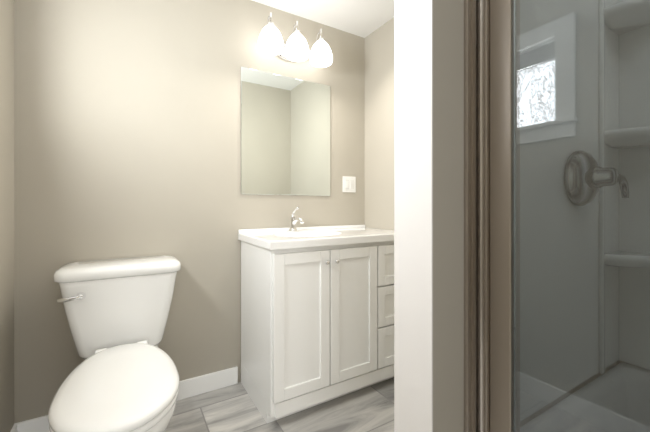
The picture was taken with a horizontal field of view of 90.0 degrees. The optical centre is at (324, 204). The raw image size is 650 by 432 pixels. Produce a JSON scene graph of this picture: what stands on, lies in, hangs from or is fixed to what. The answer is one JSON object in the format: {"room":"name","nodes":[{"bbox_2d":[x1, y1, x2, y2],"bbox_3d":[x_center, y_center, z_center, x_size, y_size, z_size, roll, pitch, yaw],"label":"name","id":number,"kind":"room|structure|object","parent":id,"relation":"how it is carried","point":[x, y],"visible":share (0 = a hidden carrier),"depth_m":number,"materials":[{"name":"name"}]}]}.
{"room":"bathroom","nodes":[
{"label":"bathroom","id":0,"kind":"room"},
{"bbox_2d":[0,0,13,431],"bbox_3d":[-0.578,-0.095,-0.009,0.120,2.330,3.320,0,0,-31],"label":"wall","id":1,"kind":"structure","parent":0,"point":[6,215],"depth_m":1.35,"materials":[{"name":"paint"}]},
{"bbox_2d":[10,422,19,431],"bbox_3d":[-0.551,1.020,0.077,0.014,0.100,3.200,0,0,-31],"label":"baseboard","id":2,"kind":"structure","parent":1,"relation":"attached to","point":[16,427],"depth_m":1.43,"materials":[{"name":"white wood"}]},
{"bbox_2d":[14,0,364,423],"bbox_3d":[-0.572,-0.095,2.001,2.200,2.330,0.120,0,0,-31],"label":"wall","id":3,"kind":"structure","parent":0,"point":[127,128],"depth_m":1.73,"materials":[{"name":"paint"}]},
{"bbox_2d":[19,366,237,431],"bbox_3d":[-0.938,1.020,1.702,0.965,0.100,0.017,0,0,-31],"label":"baseboard","id":4,"kind":"structure","parent":3,"relation":"attached to","point":[197,385],"depth_m":1.83,"materials":[{"name":"white wood"}]},
{"bbox_2d":[241,67,329,195],"bbox_3d":[-0.235,-0.451,2.129,0.635,0.772,0.006,0,0,-31],"label":"mirror","id":5,"kind":"object","parent":3,"relation":"attached to","point":[285,135],"visible":1,"depth_m":2.10,"materials":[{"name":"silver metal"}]},
{"bbox_2d":[258,12,332,67],"bbox_3d":[-0.188,-1.026,2.038,0.496,0.226,0.211,0,0,-31],"label":"sconce","id":6,"kind":"object","parent":3,"relation":"attached to","point":[295,48],"visible":1,"depth_m":1.97,"materials":[{"name":"white glass"}]},
{"bbox_2d":[343,176,355,192],"bbox_3d":[0.178,-0.150,2.375,0.116,0.116,0.010,0,0,-31],"label":"switch plate","id":7,"kind":"object","parent":3,"relation":"attached to","point":[349,184],"visible":1,"depth_m":2.38,"materials":[{"name":"white plastic"}]},
{"bbox_2d":[165,377,393,431],"bbox_3d":[0.368,1.095,0.630,2.400,0.050,3.440,0,0,-31],"label":"floor","id":8,"kind":"structure","parent":0,"point":[232,408],"depth_m":1.66,"materials":[{"name":"wood"}]},
{"bbox_2d":[48,255,180,431],"bbox_3d":[-0.791,0.669,1.263,0.492,0.801,0.904,0,0,-31],"label":"toilet","id":9,"kind":"object","parent":8,"relation":"on","point":[123,376],"visible":1,"depth_m":1.36,"materials":[{"name":"white ceramic"}]},
{"bbox_2d":[238,207,393,422],"bbox_3d":[0.026,0.541,1.973,0.957,1.058,0.538,0,0,-31],"label":"bathroom vanity","id":10,"kind":"object","parent":8,"relation":"on","point":[317,315],"visible":0.88,"depth_m":1.71,"materials":[{"name":"painted wood"},{"name":"chrome"}]},
{"bbox_2d":[520,363,649,431],"bbox_3d":[1.130,0.830,0.376,0.871,0.480,1.476,0,0,-31],"label":"bathtub","id":11,"kind":"object","parent":8,"relation":"on","point":[620,407],"depth_m":1.05,"materials":[{"name":"grey plastic"}]},
{"bbox_2d":[520,0,649,421],"bbox_3d":[1.127,-0.211,0.385,0.871,1.597,1.498,0,0,-31],"label":"wall surround","id":12,"kind":"object","parent":11,"relation":"on","point":[619,268],"depth_m":1.06,"materials":[{"name":"white plastic"}]},
{"bbox_2d":[564,150,628,205],"bbox_3d":[0.854,-0.085,1.015,0.219,0.180,0.099,0,0,-31],"label":"shower valve","id":13,"kind":"object","parent":12,"relation":"attached to","point":[569,187],"depth_m":0.95,"materials":[{"name":"silver metal"}]},
{"bbox_2d":[252,0,393,37],"bbox_3d":[0.368,-1.285,0.630,2.400,0.050,3.440,0,0,-31],"label":"ceiling","id":14,"kind":"structure","parent":0,"point":[363,18],"depth_m":2.12,"materials":[{"name":"white paint"}]},
{"bbox_2d":[365,18,393,229],"bbox_3d":[0.693,-0.095,1.915,0.120,2.330,1.330,0,0,-31],"label":"wall","id":15,"kind":"structure","parent":0,"point":[379,127],"depth_m":2.31,"materials":[{"name":"paint"}]},
{"bbox_2d":[394,0,615,431],"bbox_3d":[0.748,-0.095,1.103,1.261,2.330,0.120,0,0,-31],"label":"wall","id":16,"kind":"structure","parent":0,"point":[428,215],"depth_m":0.76,"materials":[{"name":"paint"}]},
{"bbox_2d":[464,0,649,431],"bbox_3d":[0.764,-0.095,0.169,0.103,2.329,1.497,0,0,-31],"label":"shower door","id":17,"kind":"structure","parent":16,"relation":"attached to","point":[498,219],"depth_m":0.74,"materials":[{"name":"clear glass"}]}
]}

